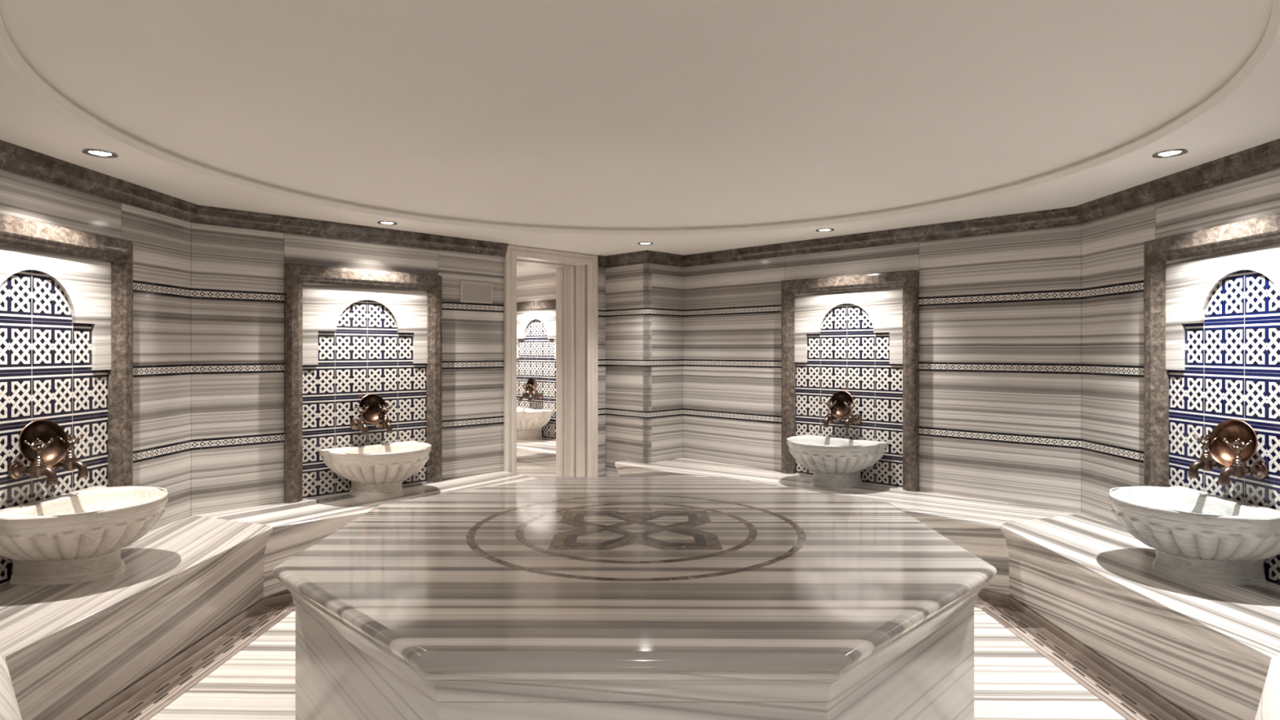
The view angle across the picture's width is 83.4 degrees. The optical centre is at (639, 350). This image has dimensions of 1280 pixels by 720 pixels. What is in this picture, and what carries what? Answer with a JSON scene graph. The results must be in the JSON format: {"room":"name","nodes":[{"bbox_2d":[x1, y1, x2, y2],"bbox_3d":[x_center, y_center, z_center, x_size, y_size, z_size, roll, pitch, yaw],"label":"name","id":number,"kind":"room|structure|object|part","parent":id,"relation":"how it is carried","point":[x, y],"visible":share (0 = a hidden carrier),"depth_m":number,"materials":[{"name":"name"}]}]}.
{"room":"spa","nodes":[
{"label":"spa","id":0,"kind":"room"},
{"bbox_2d":[0,168,191,529],"bbox_3d":[-2.523,0.273,2.971,0.054,2.155,2.063,0,0,0],"label":"wall","id":1,"kind":"structure","parent":0,"point":[162,290],"depth_m":3.70,"materials":[{"name":"stone"}]},
{"bbox_2d":[0,213,133,585],"bbox_3d":[-2.467,0.198,2.950,0.065,1.441,1.030,0,0,0],"label":"tiled niche","id":2,"kind":"object","parent":1,"relation":"attached to","point":[66,295],"visible":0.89,"depth_m":3.11,"materials":[{"name":"blue tile"}]},
{"bbox_2d":[7,438,57,485],"bbox_3d":[-2.412,0.447,2.870,0.166,0.183,0.072,0,0,0],"label":"tap","id":3,"kind":"object","parent":2,"relation":"attached to","point":[38,468],"visible":1,"depth_m":2.86,"materials":[{"name":"brown metal"}]},
{"bbox_3d":[-2.402,0.393,2.870,0.072,0.075,0.072,0,0,0],"label":"cross handle","id":4,"kind":"part","parent":3,"relation":"part of","materials":[{"name":"brown metal"}]},
{"bbox_2d":[17,419,68,466],"bbox_3d":[-2.437,0.376,2.923,0.082,0.189,0.194,0,0,15],"label":"copper bowl","id":5,"kind":"object","parent":3,"relation":"on","point":[44,430],"visible":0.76,"depth_m":2.95,"materials":[{"name":"brown metal"}]},
{"bbox_3d":[-2.367,0.501,2.870,0.076,0.074,0.038,0,0,0],"label":"spout","id":6,"kind":"part","parent":3,"relation":"part of","materials":[{"name":"brown metal"}]},
{"bbox_3d":[-2.498,0.268,2.950,0.003,1.300,0.844,0,0,0],"label":"tile panel","id":7,"kind":"part","parent":2,"relation":"part of","materials":[{"name":"tile"}]},
{"bbox_2d":[48,433,88,478],"bbox_3d":[-2.412,0.447,3.030,0.166,0.183,0.072,0,0,0],"label":"tap","id":8,"kind":"object","parent":2,"relation":"attached to","point":[70,463],"visible":0.86,"depth_m":3.02,"materials":[{"name":"brown metal"}]},
{"bbox_3d":[-2.402,0.393,3.030,0.072,0.075,0.072,0,0,0],"label":"cross handle","id":9,"kind":"part","parent":8,"relation":"part of","materials":[{"name":"brown metal"}]},
{"bbox_3d":[-2.367,0.501,3.030,0.076,0.074,0.038,0,0,0],"label":"spout","id":10,"kind":"part","parent":8,"relation":"part of","materials":[{"name":"brown metal"}]},
{"bbox_2d":[191,222,605,515],"bbox_3d":[-1.415,0.273,5.121,0.054,2.155,3.116,0,0,45],"label":"wall","id":11,"kind":"structure","parent":0,"point":[237,274],"depth_m":4.29,"materials":[{"name":"stone"}]},
{"bbox_2d":[0,139,507,257],"bbox_3d":[-1.560,-0.757,2.978,1.880,0.096,4.977,0,0,0],"label":"crown molding","id":12,"kind":"structure","parent":11,"relation":"attached to","point":[15,158],"depth_m":4.01,"materials":[{"name":"brown stone"}]},
{"bbox_2d":[284,262,441,503],"bbox_3d":[-1.766,0.198,4.690,1.030,1.441,0.065,0,0,-45],"label":"tiled niche","id":13,"kind":"object","parent":11,"relation":"attached to","point":[350,335],"visible":1,"depth_m":4.63,"materials":[{"name":"blue tile"}]},
{"bbox_2d":[350,405,368,435],"bbox_3d":[-1.784,0.447,4.595,0.072,0.183,0.166,0,0,-45],"label":"tap","id":14,"kind":"object","parent":13,"relation":"attached to","point":[356,424],"visible":1,"depth_m":4.58,"materials":[{"name":"brown metal"}]},
{"bbox_3d":[-1.777,0.393,4.588,0.072,0.075,0.072,0,0,45],"label":"cross handle","id":15,"kind":"part","parent":14,"relation":"part of","materials":[{"name":"brown metal"}]},
{"bbox_3d":[-1.752,0.501,4.563,0.038,0.074,0.076,0,0,-45],"label":"spout","id":16,"kind":"part","parent":14,"relation":"part of","materials":[{"name":"brown metal"}]},
{"bbox_3d":[-1.788,0.268,4.712,0.004,1.300,0.844,0,0,45],"label":"tile panel","id":17,"kind":"part","parent":13,"relation":"part of","materials":[{"name":"tile"}]},
{"bbox_2d":[374,404,392,433],"bbox_3d":[-1.671,0.447,4.708,0.072,0.183,0.166,0,0,-45],"label":"tap","id":18,"kind":"object","parent":13,"relation":"attached to","point":[385,423],"visible":0.96,"depth_m":4.68,"materials":[{"name":"brown metal"}]},
{"bbox_2d":[358,393,386,423],"bbox_3d":[-1.743,0.377,4.670,0.080,0.190,0.194,0,0,44],"label":"copper bowl","id":19,"kind":"object","parent":18,"relation":"on","point":[374,414],"visible":0.92,"depth_m":4.69,"materials":[{"name":"brown metal"}]},
{"bbox_3d":[-1.664,0.393,4.701,0.072,0.075,0.072,0,0,45],"label":"cross handle","id":20,"kind":"part","parent":18,"relation":"part of","materials":[{"name":"brown metal"}]},
{"bbox_3d":[-1.639,0.501,4.676,0.038,0.074,0.076,0,0,-45],"label":"spout","id":21,"kind":"part","parent":18,"relation":"part of","materials":[{"name":"brown metal"}]},
{"bbox_2d":[460,280,492,303],"bbox_3d":[-1.204,-0.425,5.291,0.012,0.150,0.265,0,0,45],"label":"wall panel","id":22,"kind":"object","parent":11,"relation":"attached to","point":[470,291],"visible":1,"depth_m":5.29,"materials":[{"name":"grey"}]},
{"bbox_2d":[503,244,598,476],"bbox_3d":[-0.832,0.274,5.921,0.426,2.152,0.931,0,0,45],"label":"door frame","id":23,"kind":"structure","parent":11,"relation":"in","point":[576,273],"depth_m":6.08,"materials":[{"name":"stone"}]},
{"bbox_2d":[605,263,651,476],"bbox_3d":[-0.101,0.273,6.043,0.054,2.155,0.508,0,0,-45],"label":"wall","id":24,"kind":"structure","parent":0,"point":[626,415],"depth_m":6.02,"materials":[{"name":"stone"}]},
{"bbox_2d":[149,607,1126,719],"bbox_3d":[-0.600,1.375,4.000,8.000,0.050,10.800,0,0,0],"label":"floor","id":25,"kind":"structure","parent":0,"point":[1013,681],"depth_m":2.89,"materials":[{"name":"stone"}]},
{"bbox_2d":[0,654,22,719],"bbox_3d":[-1.571,1.134,1.419,0.576,0.432,2.050,0,0,-45],"label":"bench","id":26,"kind":"object","parent":25,"relation":"on","point":[9,708],"visible":1,"depth_m":1.91,"materials":[{"name":"beige stone"}]},
{"bbox_2d":[0,515,272,719],"bbox_3d":[-2.211,1.134,2.971,0.576,0.432,2.062,0,0,0],"label":"bench","id":27,"kind":"object","parent":25,"relation":"on","point":[78,651],"visible":0.96,"depth_m":2.82,"materials":[{"name":"beige stone"}]},
{"bbox_2d":[0,485,168,585],"bbox_3d":[-2.236,0.766,2.950,0.477,0.304,0.636,0,0,0],"label":"basin","id":28,"kind":"object","parent":27,"relation":"on","point":[77,536],"visible":1,"depth_m":2.83,"materials":[{"name":"white stone"}]},
{"bbox_3d":[-1.988,1.331,2.971,0.018,0.038,1.647,0,0,0],"label":"skirting","id":29,"kind":"part","parent":27,"relation":"part of","materials":[{"name":"stone"}]},
{"bbox_2d":[97,605,292,719],"bbox_3d":[-1.886,1.348,2.971,0.182,0.004,1.630,0,0,0],"label":"drain","id":30,"kind":"object","parent":25,"relation":"on","point":[157,695],"visible":1,"depth_m":3.04,"materials":[{"name":"stone"}]},
{"bbox_2d":[266,599,295,611],"bbox_3d":[-1.257,1.348,4.377,0.182,0.004,1.854,0,0,45],"label":"drain","id":31,"kind":"object","parent":25,"relation":"on","point":[288,605],"visible":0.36,"depth_m":3.79,"materials":[{"name":"stone"}]},
{"bbox_2d":[194,471,537,605],"bbox_3d":[-1.563,1.134,4.531,2.070,0.432,0.576,0,0,-45],"label":"bench","id":32,"kind":"object","parent":25,"relation":"on","point":[296,526],"visible":0.31,"depth_m":4.03,"materials":[{"name":"beige stone"}]},
{"bbox_3d":[-1.333,1.331,4.447,1.862,0.038,0.018,0,0,-45],"label":"skirting","id":33,"kind":"part","parent":32,"relation":"part of","materials":[{"name":"stone"}]},
{"bbox_2d":[319,440,431,499],"bbox_3d":[-1.603,0.766,4.527,0.636,0.304,0.477,0,0,-45],"label":"basin","id":34,"kind":"object","parent":32,"relation":"on","point":[375,471],"visible":1,"depth_m":4.43,"materials":[{"name":"white stone"}]},
{"bbox_2d":[516,437,555,478],"bbox_3d":[-1.415,1.134,7.520,2.660,0.432,0.599,0,0,45],"label":"bench","id":35,"kind":"object","parent":25,"relation":"on","point":[535,458],"visible":0.03,"depth_m":6.77,"materials":[{"name":"beige stone"}]},
{"bbox_2d":[516,406,553,439],"bbox_3d":[-1.280,0.766,7.436,0.636,0.304,0.477,0,0,45],"label":"basin","id":36,"kind":"object","parent":35,"relation":"on","point":[530,421],"visible":0.62,"depth_m":7.34,"materials":[{"name":"white stone"}]},
{"bbox_2d":[272,476,996,719],"bbox_3d":[-0.018,1.044,2.980,2.490,0.612,2.490,0,0,0],"label":"stone platform","id":37,"kind":"object","parent":25,"relation":"on","point":[550,597],"visible":1,"depth_m":2.21,"materials":[{"name":"stone"}]},
{"bbox_3d":[-0.018,0.831,2.980,2.446,0.094,2.446,0,0,0],"label":"cove moulding","id":38,"kind":"part","parent":37,"relation":"part of","materials":[{"name":"stone"}]},
{"bbox_2d":[614,457,1078,603],"bbox_3d":[1.138,1.134,4.983,3.231,0.432,0.576,0,0,45],"label":"bench","id":39,"kind":"object","parent":25,"relation":"on","point":[974,525],"visible":0.41,"depth_m":4.22,"materials":[{"name":"beige stone"}]},
{"bbox_2d":[786,434,888,488],"bbox_3d":[1.275,0.766,4.881,0.636,0.304,0.477,0,0,45],"label":"basin","id":40,"kind":"object","parent":39,"relation":"on","point":[835,462],"visible":1,"depth_m":4.78,"materials":[{"name":"white stone"}]},
{"bbox_3d":[0.907,1.331,4.899,0.018,0.038,3.023,0,0,-45],"label":"skirting","id":41,"kind":"part","parent":39,"relation":"part of","materials":[{"name":"stone"}]},
{"bbox_2d":[973,595,1007,608],"bbox_3d":[0.882,1.348,4.780,2.873,0.004,0.182,0,0,45],"label":"drain","id":42,"kind":"object","parent":25,"relation":"on","point":[981,602],"visible":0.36,"depth_m":3.83,"materials":[{"name":"stone"}]},
{"bbox_2d":[981,603,1177,719],"bbox_3d":[1.871,1.348,2.990,0.182,0.004,1.677,0,0,0],"label":"drain","id":43,"kind":"object","parent":25,"relation":"on","point":[1115,693],"visible":1,"depth_m":3.04,"materials":[{"name":"stone"}]},
{"bbox_2d":[1000,513,1279,719],"bbox_3d":[2.196,1.134,2.990,0.576,0.432,2.109,0,0,0],"label":"bench","id":44,"kind":"object","parent":25,"relation":"on","point":[1195,651],"visible":0.95,"depth_m":2.82,"materials":[{"name":"beige stone"}]},
{"bbox_3d":[1.973,1.331,2.990,0.018,0.038,1.694,0,0,0],"label":"skirting","id":45,"kind":"part","parent":44,"relation":"part of","materials":[{"name":"stone"}]},
{"bbox_2d":[1108,485,1279,585],"bbox_3d":[2.220,0.766,2.950,0.477,0.304,0.636,0,0,0],"label":"basin","id":46,"kind":"object","parent":44,"relation":"on","point":[1196,535],"visible":1,"depth_m":2.82,"materials":[{"name":"white stone"}]},
{"bbox_2d":[1254,655,1279,719],"bbox_3d":[1.560,1.134,1.416,0.576,0.432,2.040,0,0,45],"label":"bench","id":47,"kind":"object","parent":25,"relation":"on","point":[1268,708],"visible":1,"depth_m":1.91,"materials":[{"name":"white stone"}]},
{"bbox_2d":[0,0,1279,276],"bbox_3d":[-0.600,-1.105,4.000,8.000,0.600,10.800,0,0,0],"label":"ceiling","id":48,"kind":"structure","parent":0,"point":[593,127],"depth_m":2.84,"materials":[{"name":"paint"}]},
{"bbox_2d":[81,148,118,158],"bbox_3d":[-2.200,-0.801,2.930,0.120,0.007,0.120,0,0,0],"label":"recessed light","id":49,"kind":"object","parent":48,"relation":"in","point":[96,153],"visible":1,"depth_m":2.93,"materials":[{"name":"silver metal"}]},
{"bbox_3d":[-2.200,-0.804,2.930,0.076,0.001,0.076,0,0,0],"label":"lamp glass","id":50,"kind":"part","parent":49,"relation":"part of","materials":[{"name":"white glass"}]},
{"bbox_2d":[377,221,397,225],"bbox_3d":[-1.593,-0.801,4.530,0.120,0.007,0.120,0,0,0],"label":"recessed light","id":51,"kind":"object","parent":48,"relation":"in","point":[386,223],"visible":1,"depth_m":4.54,"materials":[{"name":"silver metal"}]},
{"bbox_2d":[637,241,653,244],"bbox_3d":[0.040,-0.801,5.400,0.120,0.007,0.120,0,0,0],"label":"recessed light","id":52,"kind":"object","parent":48,"relation":"in","point":[644,242],"visible":1,"depth_m":5.41,"materials":[{"name":"silver metal"}]},
{"bbox_2d":[815,228,834,231],"bbox_3d":[1.235,-0.801,4.800,0.120,0.007,0.120,0,0,0],"label":"recessed light","id":53,"kind":"object","parent":48,"relation":"in","point":[819,229],"visible":1,"depth_m":4.79,"materials":[{"name":"silver metal"}]},
{"bbox_2d":[1151,148,1188,158],"bbox_3d":[2.160,-0.801,2.930,0.120,0.007,0.120,0,0,0],"label":"recessed light","id":54,"kind":"object","parent":48,"relation":"in","point":[1171,153],"visible":1,"depth_m":2.93,"materials":[{"name":"silver metal"}]},
{"bbox_3d":[2.160,-0.804,2.930,0.076,0.001,0.076,0,0,0],"label":"lamp glass","id":55,"kind":"part","parent":54,"relation":"part of","materials":[{"name":"white glass"}]},
{"bbox_2d":[643,263,683,462],"bbox_3d":[0.197,0.273,6.020,0.054,2.155,0.442,0,0,45],"label":"wall","id":56,"kind":"structure","parent":0,"point":[666,311],"depth_m":6.01,"materials":[{"name":"stone"}]},
{"bbox_2d":[516,224,1081,513],"bbox_3d":[0.181,0.273,6.382,6.564,2.155,0.054,0,0,45],"label":"wall","id":57,"kind":"structure","parent":0,"point":[1000,362],"depth_m":4.53,"materials":[{"name":"stone"}]},
{"bbox_2d":[516,309,555,439],"bbox_3d":[-1.100,0.251,7.616,0.844,1.335,0.019,0,0,45],"label":"tiled niche","id":58,"kind":"object","parent":57,"relation":"attached to","point":[535,330],"visible":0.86,"depth_m":7.60,"materials":[{"name":"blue tile"}]},
{"bbox_2d":[519,383,531,401],"bbox_3d":[-1.212,0.447,7.617,0.072,0.183,0.166,0,0,45],"label":"tap","id":59,"kind":"object","parent":58,"relation":"attached to","point":[524,395],"visible":0.9,"depth_m":7.59,"materials":[{"name":"brown metal"}]},
{"bbox_3d":[-1.244,0.501,7.585,0.038,0.074,0.076,0,0,45],"label":"spout","id":60,"kind":"part","parent":59,"relation":"part of","materials":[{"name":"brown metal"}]},
{"bbox_3d":[-1.219,0.393,7.610,0.072,0.075,0.072,0,0,45],"label":"cross handle","id":61,"kind":"part","parent":59,"relation":"part of","materials":[{"name":"brown metal"}]},
{"bbox_2d":[525,377,536,395],"bbox_3d":[-1.143,0.377,7.584,0.080,0.190,0.194,0,0,-36],"label":"copper bowl","id":62,"kind":"object","parent":59,"relation":"on","point":[531,381],"visible":0.75,"depth_m":7.63,"materials":[{"name":"brown metal"}]},
{"bbox_2d":[528,384,542,402],"bbox_3d":[-1.099,0.447,7.504,0.072,0.183,0.166,0,0,45],"label":"tap","id":63,"kind":"object","parent":58,"relation":"attached to","point":[534,395],"visible":1,"depth_m":7.49,"materials":[{"name":"brown metal"}]},
{"bbox_3d":[-1.131,0.501,7.472,0.038,0.074,0.076,0,0,45],"label":"spout","id":64,"kind":"part","parent":63,"relation":"part of","materials":[{"name":"brown metal"}]},
{"bbox_3d":[-1.106,0.393,7.497,0.072,0.075,0.072,0,0,45],"label":"cross handle","id":65,"kind":"part","parent":63,"relation":"part of","materials":[{"name":"brown metal"}]},
{"bbox_2d":[516,298,555,311],"bbox_3d":[-1.210,-0.479,7.726,2.700,0.094,0.020,0,0,45],"label":"trim","id":66,"kind":"structure","parent":57,"relation":"attached to","point":[546,304],"depth_m":7.59,"materials":[{"name":"brown stone"}]},
{"bbox_2d":[781,270,919,491],"bbox_3d":[1.438,0.198,5.044,1.030,1.441,0.065,0,0,45],"label":"tiled niche","id":67,"kind":"object","parent":57,"relation":"attached to","point":[857,335],"visible":0.99,"depth_m":5.00,"materials":[{"name":"blue tile"}]},
{"bbox_2d":[822,400,840,427],"bbox_3d":[1.343,0.447,5.062,0.072,0.183,0.166,0,0,45],"label":"tap","id":68,"kind":"object","parent":67,"relation":"attached to","point":[830,418],"visible":0.93,"depth_m":5.04,"materials":[{"name":"brown metal"}]},
{"bbox_3d":[1.311,0.501,5.030,0.038,0.074,0.076,0,0,45],"label":"spout","id":69,"kind":"part","parent":68,"relation":"part of","materials":[{"name":"brown metal"}]},
{"bbox_3d":[1.336,0.393,5.055,0.072,0.075,0.072,0,0,45],"label":"cross handle","id":70,"kind":"part","parent":68,"relation":"part of","materials":[{"name":"brown metal"}]},
{"bbox_2d":[829,391,853,417],"bbox_3d":[1.416,0.377,5.025,0.080,0.190,0.194,0,0,-45],"label":"copper bowl","id":71,"kind":"object","parent":68,"relation":"on","point":[839,410],"visible":0.91,"depth_m":5.05,"materials":[{"name":"brown metal"}]},
{"bbox_3d":[1.460,0.268,5.066,0.844,1.300,0.004,0,0,45],"label":"tile panel","id":72,"kind":"part","parent":67,"relation":"part of","materials":[{"name":"tile"}]},
{"bbox_2d":[844,401,862,429],"bbox_3d":[1.456,0.447,4.949,0.072,0.183,0.166,0,0,45],"label":"tap","id":73,"kind":"object","parent":67,"relation":"attached to","point":[856,419],"visible":1,"depth_m":4.93,"materials":[{"name":"brown metal"}]},
{"bbox_3d":[1.425,0.501,4.917,0.038,0.074,0.076,0,0,45],"label":"spout","id":74,"kind":"part","parent":73,"relation":"part of","materials":[{"name":"brown metal"}]},
{"bbox_3d":[1.449,0.393,4.942,0.072,0.075,0.072,0,0,45],"label":"cross handle","id":75,"kind":"part","parent":73,"relation":"part of","materials":[{"name":"brown metal"}]},
{"bbox_2d":[598,138,1279,268],"bbox_3d":[1.331,-0.757,3.518,2.456,0.096,5.863,0,0,-10],"label":"crown molding","id":76,"kind":"structure","parent":57,"relation":"attached to","point":[1264,157],"depth_m":4.25,"materials":[{"name":"brown stone"}]},
{"bbox_2d":[1080,168,1279,529],"bbox_3d":[2.508,0.273,2.990,0.054,2.155,2.110,0,0,0],"label":"wall","id":77,"kind":"structure","parent":0,"point":[1112,291],"depth_m":3.70,"materials":[{"name":"stone"}]},
{"bbox_2d":[1143,213,1279,586],"bbox_3d":[2.452,0.198,2.950,0.065,1.441,1.030,0,0,0],"label":"tiled niche","id":78,"kind":"object","parent":77,"relation":"attached to","point":[1211,295],"visible":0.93,"depth_m":3.11,"materials":[{"name":"blue tile"}]},
{"bbox_2d":[1187,433,1228,478],"bbox_3d":[2.397,0.447,3.030,0.166,0.183,0.072,0,0,0],"label":"tap","id":79,"kind":"object","parent":78,"relation":"attached to","point":[1206,462],"visible":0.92,"depth_m":3.02,"materials":[{"name":"brown metal"}]},
{"bbox_3d":[2.352,0.501,3.030,0.076,0.074,0.038,0,0,0],"label":"spout","id":80,"kind":"part","parent":79,"relation":"part of","materials":[{"name":"brown metal"}]},
{"bbox_3d":[2.387,0.393,3.030,0.072,0.075,0.072,0,0,0],"label":"cross handle","id":81,"kind":"part","parent":79,"relation":"part of","materials":[{"name":"brown metal"}]},
{"bbox_3d":[2.483,0.268,2.950,0.003,1.300,0.844,0,0,0],"label":"tile panel","id":82,"kind":"part","parent":78,"relation":"part of","materials":[{"name":"tile"}]},
{"bbox_2d":[1217,438,1268,485],"bbox_3d":[2.397,0.447,2.870,0.166,0.183,0.072,0,0,0],"label":"tap","id":83,"kind":"object","parent":78,"relation":"attached to","point":[1237,468],"visible":1,"depth_m":2.86,"materials":[{"name":"brown metal"}]},
{"bbox_3d":[2.352,0.501,2.870,0.076,0.074,0.038,0,0,0],"label":"spout","id":84,"kind":"part","parent":83,"relation":"part of","materials":[{"name":"brown metal"}]},
{"bbox_2d":[1208,419,1257,466],"bbox_3d":[2.421,0.376,2.924,0.084,0.189,0.193,0,0,-18],"label":"copper bowl","id":85,"kind":"object","parent":83,"relation":"on","point":[1231,430],"visible":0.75,"depth_m":2.96,"materials":[{"name":"brown metal"}]},
{"bbox_3d":[2.387,0.393,2.870,0.072,0.075,0.072,0,0,0],"label":"cross handle","id":86,"kind":"part","parent":83,"relation":"part of","materials":[{"name":"brown metal"}]}
]}

